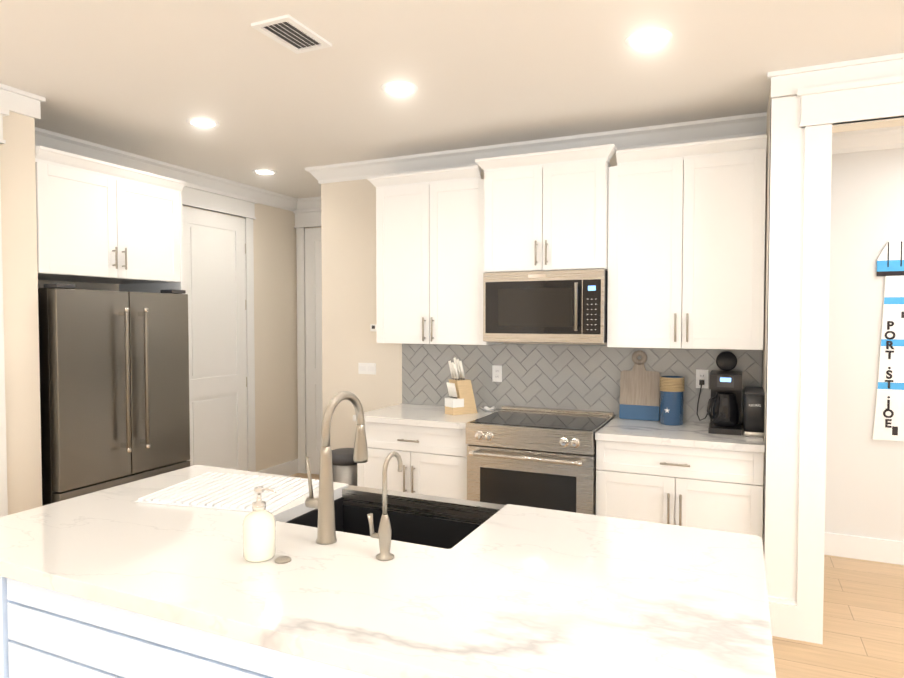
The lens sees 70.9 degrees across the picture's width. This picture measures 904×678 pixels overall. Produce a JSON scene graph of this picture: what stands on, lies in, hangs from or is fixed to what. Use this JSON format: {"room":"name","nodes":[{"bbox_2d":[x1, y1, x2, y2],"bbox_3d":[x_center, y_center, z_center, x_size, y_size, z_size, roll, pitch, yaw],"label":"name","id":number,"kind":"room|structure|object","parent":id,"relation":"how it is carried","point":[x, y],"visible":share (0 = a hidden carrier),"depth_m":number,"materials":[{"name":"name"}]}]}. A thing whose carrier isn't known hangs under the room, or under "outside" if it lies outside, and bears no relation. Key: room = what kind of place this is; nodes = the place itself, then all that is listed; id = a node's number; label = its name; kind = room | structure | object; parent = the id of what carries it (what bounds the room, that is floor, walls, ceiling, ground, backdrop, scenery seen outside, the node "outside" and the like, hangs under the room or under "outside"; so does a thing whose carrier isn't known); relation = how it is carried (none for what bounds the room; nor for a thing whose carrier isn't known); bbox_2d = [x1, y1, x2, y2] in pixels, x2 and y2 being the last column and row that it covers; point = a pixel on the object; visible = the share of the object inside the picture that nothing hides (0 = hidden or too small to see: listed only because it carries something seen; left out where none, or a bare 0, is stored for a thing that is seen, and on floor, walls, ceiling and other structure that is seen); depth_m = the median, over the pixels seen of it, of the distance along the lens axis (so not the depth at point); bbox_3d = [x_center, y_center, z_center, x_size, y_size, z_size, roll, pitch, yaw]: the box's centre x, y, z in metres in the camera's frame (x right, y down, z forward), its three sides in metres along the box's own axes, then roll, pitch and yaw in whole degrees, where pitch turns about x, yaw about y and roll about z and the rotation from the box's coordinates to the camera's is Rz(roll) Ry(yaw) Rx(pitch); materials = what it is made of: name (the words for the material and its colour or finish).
{"room":"kitchen","nodes":[
{"label":"kitchen","id":0,"kind":"room"},
{"bbox_2d":[0,111,41,514],"bbox_3d":[-3.913,0.166,0.534,0.740,2.720,6.630,1,2,24],"label":"wall block","id":1,"kind":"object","parent":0,"point":[20,306],"depth_m":3.31,"materials":[{"name":"beige paint"}]},
{"bbox_2d":[0,83,45,516],"bbox_3d":[-3.548,0.171,0.388,0.046,2.719,6.665,1,2,24],"label":"door frame","id":2,"kind":"structure","parent":1,"relation":"attached to","point":[18,101],"depth_m":3.22,"materials":[{"name":"white wood"}]},
{"bbox_2d":[38,203,297,471],"bbox_3d":[-2.217,0.026,5.033,0.120,2.720,2.970,1,2,24],"label":"wall","id":3,"kind":"structure","parent":0,"point":[275,334],"depth_m":6.05,"materials":[{"name":"beige paint"}]},
{"bbox_2d":[35,146,184,292],"bbox_3d":[-2.260,0.189,3.962,0.638,2.460,0.968,1,2,24],"label":"upper cabinet","id":4,"kind":"object","parent":3,"relation":"attached to","point":[98,221],"visible":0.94,"depth_m":3.76,"materials":[{"name":"white wood"}]},
{"bbox_2d":[35,127,298,211],"bbox_3d":[-2.121,-1.274,4.949,0.090,0.115,2.970,1,2,24],"label":"crown molding","id":5,"kind":"structure","parent":3,"relation":"attached to","point":[46,138],"depth_m":4.75,"materials":[{"name":"white wood"}]},
{"bbox_2d":[183,206,247,470],"bbox_3d":[-2.001,0.155,5.344,0.018,2.427,0.757,1,2,24],"label":"hall door","id":6,"kind":"structure","parent":3,"relation":"in","point":[214,253],"depth_m":5.36,"materials":[{"name":"white wood"}]},
{"bbox_2d":[181,183,320,475],"bbox_3d":[-1.500,0.070,5.259,1.040,2.618,1.970,1,2,24],"label":"door frame","id":7,"kind":"structure","parent":3,"relation":"attached to","point":[199,197],"depth_m":5.76,"materials":[{"name":"white wood"}]},
{"bbox_2d":[299,196,320,209],"bbox_3d":[-1.090,-1.309,6.062,0.810,0.115,0.090,1,2,24],"label":"crown molding","id":8,"kind":"structure","parent":3,"relation":"attached to","point":[311,202],"depth_m":6.19,"materials":[{"name":"white wood"}]},
{"bbox_2d":[305,228,322,473],"bbox_3d":[-1.098,0.130,6.151,0.770,2.427,0.015,1,2,24],"label":"door","id":9,"kind":"structure","parent":3,"relation":"in","point":[313,304],"depth_m":6.26,"materials":[{"name":"white wood"}]},
{"bbox_2d":[0,0,903,197],"bbox_3d":[0.204,-1.237,0.311,8.750,0.100,10.300,1,2,24],"label":"ceiling","id":10,"kind":"structure","parent":0,"point":[146,78],"depth_m":2.98,"materials":[{"name":"white paint"}]},
{"bbox_2d":[186,117,219,127],"bbox_3d":[-1.488,-1.290,3.800,0.190,0.010,0.190,1,2,24],"label":"recessed light","id":11,"kind":"object","parent":10,"relation":"in","point":[202,122],"visible":0.98,"depth_m":3.78,"materials":[{"name":"white plastic"}]},
{"bbox_2d":[252,169,276,174],"bbox_3d":[-1.492,-1.330,5.063,0.190,0.010,0.190,1,2,24],"label":"recessed light","id":12,"kind":"object","parent":10,"relation":"in","point":[265,171],"visible":1,"depth_m":5.04,"materials":[{"name":"white"}]},
{"bbox_2d":[251,14,331,53],"bbox_3d":[-0.657,-1.253,2.623,0.185,0.012,0.290,1,2,24],"label":"ceiling vent","id":13,"kind":"object","parent":10,"relation":"in","point":[289,32],"visible":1,"depth_m":2.61,"materials":[{"name":"white metal"}]},
{"bbox_2d":[381,81,417,95],"bbox_3d":[-0.267,-1.273,3.236,0.190,0.010,0.190,1,2,24],"label":"recessed light","id":14,"kind":"object","parent":10,"relation":"in","point":[400,88],"visible":1,"depth_m":3.22,"materials":[{"name":"white"}]},
{"bbox_2d":[625,28,671,48],"bbox_3d":[0.825,-1.255,2.666,0.190,0.010,0.190,1,2,24],"label":"recessed light","id":15,"kind":"object","parent":10,"relation":"in","point":[651,38],"visible":1,"depth_m":2.65,"materials":[{"name":"white"}]},
{"bbox_2d":[321,153,762,449],"bbox_3d":[0.534,0.046,4.386,3.375,2.720,0.120,1,2,24],"label":"wall","id":16,"kind":"structure","parent":0,"point":[348,251],"depth_m":4.90,"materials":[{"name":"beige paint"}]},
{"bbox_2d":[358,363,375,374],"bbox_3d":[-0.650,0.226,4.857,0.155,0.086,0.008,1,2,24],"label":"switch plate","id":17,"kind":"object","parent":16,"relation":"attached to","point":[366,368],"visible":1,"depth_m":4.86,"materials":[{"name":"white plastic"}]},
{"bbox_2d":[370,324,376,330],"bbox_3d":[-0.592,-0.084,4.816,0.052,0.053,0.018,1,2,24],"label":"thermostat","id":18,"kind":"object","parent":16,"relation":"attached to","point":[373,327],"visible":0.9,"depth_m":4.81,"materials":[{"name":"white plastic"}]},
{"bbox_2d":[371,163,503,344],"bbox_3d":[-0.086,-0.545,4.402,0.828,1.149,0.324,1,2,24],"label":"upper cabinet","id":19,"kind":"object","parent":16,"relation":"attached to","point":[429,284],"depth_m":4.25,"materials":[{"name":"white wood"}]},
{"bbox_2d":[305,112,766,183],"bbox_3d":[0.340,-1.255,4.318,3.225,0.115,0.090,1,2,24],"label":"crown molding","id":20,"kind":"structure","parent":16,"relation":"attached to","point":[755,124],"depth_m":4.14,"materials":[{"name":"white wood"}]},
{"bbox_2d":[479,144,610,274],"bbox_3d":[0.628,-0.778,4.039,0.762,0.709,0.383,1,2,24],"label":"upper cabinet","id":21,"kind":"object","parent":16,"relation":"attached to","point":[548,210],"depth_m":3.85,"materials":[{"name":"white wood"}]},
{"bbox_2d":[483,269,607,343],"bbox_3d":[0.611,-0.200,4.018,0.754,0.437,0.443,1,2,24],"label":"microwave","id":22,"kind":"object","parent":21,"relation":"attached to","point":[561,306],"visible":0.98,"depth_m":3.85,"materials":[{"name":"grey metal"}]},
{"bbox_2d":[402,344,762,424],"bbox_3d":[0.727,0.267,4.233,2.409,0.460,0.010,1,2,24],"label":"tile backsplash","id":23,"kind":"structure","parent":16,"relation":"attached to","point":[572,377],"depth_m":4.25,"materials":[{"name":"grey tile"}]},
{"bbox_2d":[492,365,501,381],"bbox_3d":[0.314,0.240,4.410,0.070,0.114,0.007,1,2,24],"label":"electrical outlet","id":24,"kind":"object","parent":23,"relation":"attached to","point":[496,373],"visible":1,"depth_m":4.41,"materials":[{"name":"white plastic"}]},
{"bbox_2d":[696,369,707,387],"bbox_3d":[1.521,0.242,3.863,0.070,0.114,0.007,1,2,24],"label":"electrical outlet","id":25,"kind":"object","parent":23,"relation":"attached to","point":[701,374],"visible":0.75,"depth_m":3.86,"materials":[{"name":"white plastic"}]},
{"bbox_2d":[607,135,766,349],"bbox_3d":[1.372,-0.524,3.743,0.840,1.149,0.324,1,2,24],"label":"upper cabinet","id":26,"kind":"object","parent":16,"relation":"attached to","point":[670,239],"depth_m":3.58,"materials":[{"name":"white wood"}]},
{"bbox_2d":[291,473,903,677],"bbox_3d":[0.204,1.581,0.400,8.750,0.100,10.300,1,2,24],"label":"floor","id":27,"kind":"structure","parent":0,"point":[863,618],"depth_m":3.16,"materials":[{"name":"brown wood"}]},
{"bbox_2d":[38,283,189,505],"bbox_3d":[-2.204,0.552,3.953,0.738,1.735,0.895,1,2,24],"label":"fridge","id":28,"kind":"object","parent":27,"relation":"on","point":[114,388],"visible":0.67,"depth_m":3.70,"materials":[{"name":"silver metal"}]},
{"bbox_2d":[0,579,363,677],"bbox_3d":[-0.197,1.051,1.780,1.897,0.874,0.987,1,2,24],"label":"kitchen island","id":29,"kind":"object","parent":27,"relation":"on","point":[44,634],"depth_m":1.52,"materials":[{"name":"wood"}]},
{"bbox_2d":[0,465,775,677],"bbox_3d":[-0.315,0.592,1.828,2.200,0.040,1.030,1,2,24],"label":"island countertop","id":30,"kind":"structure","parent":29,"relation":"on","point":[368,582],"depth_m":1.54,"materials":[{"name":"white stone"}]},
{"bbox_2d":[135,472,318,512],"bbox_3d":[-0.788,0.550,2.310,0.520,0.013,0.400,0,2,14],"label":"drying mat","id":31,"kind":"object","parent":30,"relation":"on","point":[224,491],"visible":0.92,"depth_m":2.26,"materials":[{"name":"white plastic"}]},
{"bbox_2d":[243,486,276,562],"bbox_3d":[-0.503,0.483,1.672,0.092,0.187,0.082,1,2,24],"label":"soap dispenser","id":32,"kind":"object","parent":30,"relation":"on","point":[259,537],"visible":1,"depth_m":1.65,"materials":[{"name":"white"}]},
{"bbox_2d":[275,556,290,563],"bbox_3d":[-0.440,0.573,1.654,0.042,0.008,0.042,1,2,24],"label":"switch","id":33,"kind":"object","parent":30,"relation":"attached to","point":[278,559],"depth_m":1.64,"materials":[{"name":"grey metal"}]},
{"bbox_2d":[305,391,367,544],"bbox_3d":[-0.335,0.362,1.879,0.091,0.418,0.232,1,2,24],"label":"faucet","id":34,"kind":"object","parent":30,"relation":"on","point":[325,534],"depth_m":1.79,"materials":[{"name":"grey metal"}]},
{"bbox_2d":[367,451,402,560],"bbox_3d":[-0.176,0.439,1.708,0.078,0.273,0.114,1,2,24],"label":"filter faucet","id":35,"kind":"object","parent":30,"relation":"on","point":[386,550],"depth_m":1.67,"materials":[{"name":"grey metal"}]},
{"bbox_2d":[286,485,504,548],"bbox_3d":[-0.203,0.715,2.082,0.676,0.286,0.503,1,2,24],"label":"sink","id":36,"kind":"object","parent":30,"relation":"in","point":[417,521],"depth_m":2.24,"materials":[{"name":"black stone"}]},
{"bbox_2d":[331,448,356,485],"bbox_3d":[-0.747,1.092,4.458,0.300,0.625,0.325,1,2,24],"label":"trash can","id":37,"kind":"object","parent":27,"relation":"on","point":[344,464],"visible":0.33,"depth_m":4.33,"materials":[{"name":"silver metal"}]},
{"bbox_2d":[353,403,498,499],"bbox_3d":[-0.148,0.952,4.293,0.814,0.914,0.662,1,2,24],"label":"base cabinet","id":38,"kind":"object","parent":27,"relation":"on","point":[427,443],"visible":0.54,"depth_m":4.01,"materials":[{"name":"white painted wood"},{"name":"satin nickel"}]},
{"bbox_2d":[445,357,476,414],"bbox_3d":[0.061,0.310,4.239,0.196,0.373,0.102,-1,2,-34],"label":"knife block","id":39,"kind":"object","parent":38,"relation":"on","point":[460,400],"visible":1,"depth_m":4.20,"materials":[{"name":"brown wood"}]},
{"bbox_2d":[481,406,495,411],"bbox_3d":[0.252,0.479,4.341,0.114,0.028,0.114,1,2,24],"label":"dish","id":40,"kind":"object","parent":38,"relation":"on","point":[488,409],"visible":1,"depth_m":4.32,"materials":[{"name":"white ceramic"}]},
{"bbox_2d":[466,406,614,514],"bbox_3d":[0.552,0.948,3.925,0.754,0.945,0.731,1,2,24],"label":"range","id":41,"kind":"object","parent":27,"relation":"on","point":[544,458],"visible":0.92,"depth_m":3.66,"materials":[{"name":"silver metal"}]},
{"bbox_2d":[595,417,764,543],"bbox_3d":[1.303,0.973,3.636,0.842,0.914,0.662,1,2,24],"label":"base cabinet","id":42,"kind":"object","parent":27,"relation":"on","point":[692,474],"visible":0.69,"depth_m":3.36,"materials":[{"name":"white painted wood"},{"name":"satin nickel"}]},
{"bbox_2d":[619,350,659,420],"bbox_3d":[1.177,0.288,3.979,0.240,0.433,0.071,1,2,24],"label":"cutting board","id":43,"kind":"object","parent":42,"relation":"on","point":[639,392],"visible":0.94,"depth_m":3.97,"materials":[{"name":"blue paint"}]},
{"bbox_2d":[659,376,684,425],"bbox_3d":[1.315,0.367,3.801,0.143,0.285,0.144,1,2,24],"label":"jar","id":44,"kind":"object","parent":42,"relation":"on","point":[671,389],"visible":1,"depth_m":3.75,"materials":[{"name":"blue ceramic"}]},
{"bbox_2d":[696,351,764,437],"bbox_3d":[1.578,0.296,3.610,0.365,0.440,0.412,1,2,24],"label":"coffee maker","id":45,"kind":"object","parent":42,"relation":"on","point":[725,401],"visible":0.92,"depth_m":3.51,"materials":[{"name":"black plastic"}]},
{"bbox_2d":[762,86,795,541],"bbox_3d":[1.793,0.078,3.367,0.240,2.720,0.700,1,2,24],"label":"wall","id":46,"kind":"structure","parent":0,"point":[766,250],"depth_m":3.38,"materials":[{"name":"beige paint"}]},
{"bbox_2d":[825,148,903,541],"bbox_3d":[4.035,0.074,3.483,3.750,2.720,0.120,1,2,24],"label":"wall","id":47,"kind":"structure","parent":0,"point":[864,494],"depth_m":4.06,"materials":[{"name":"white paint"}]},
{"bbox_2d":[824,532,903,564],"bbox_3d":[4.007,1.363,3.462,3.750,0.145,0.014,1,2,24],"label":"baseboard","id":48,"kind":"structure","parent":47,"relation":"attached to","point":[867,548],"depth_m":4.06,"materials":[{"name":"white wood"}]},
{"bbox_2d":[832,126,903,153],"bbox_3d":[3.992,-1.224,3.347,3.750,0.115,0.090,1,2,24],"label":"crown molding","id":49,"kind":"structure","parent":47,"relation":"attached to","point":[887,137],"depth_m":3.97,"materials":[{"name":"white wood"}]},
{"bbox_2d":[872,240,903,440],"bbox_3d":[2.767,0.011,3.977,0.205,1.255,0.016,1,2,24],"label":"sign","id":50,"kind":"object","parent":47,"relation":"attached to","point":[889,418],"visible":1,"depth_m":3.98,"materials":[{"name":"white wood"}]},
{"bbox_2d":[832,117,903,132],"bbox_3d":[3.491,-1.108,2.243,3.750,0.280,0.120,1,2,24],"label":"ceiling","id":51,"kind":"structure","parent":0,"point":[883,123],"depth_m":2.94,"materials":[{"name":"beige paint"}]},
{"bbox_2d":[763,53,903,644],"bbox_3d":[3.362,0.111,2.311,4.010,2.719,0.172,1,2,24],"label":"door frame","id":52,"kind":"structure","parent":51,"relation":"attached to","point":[815,108],"depth_m":3.02,"materials":[{"name":"white wood"}]}
]}

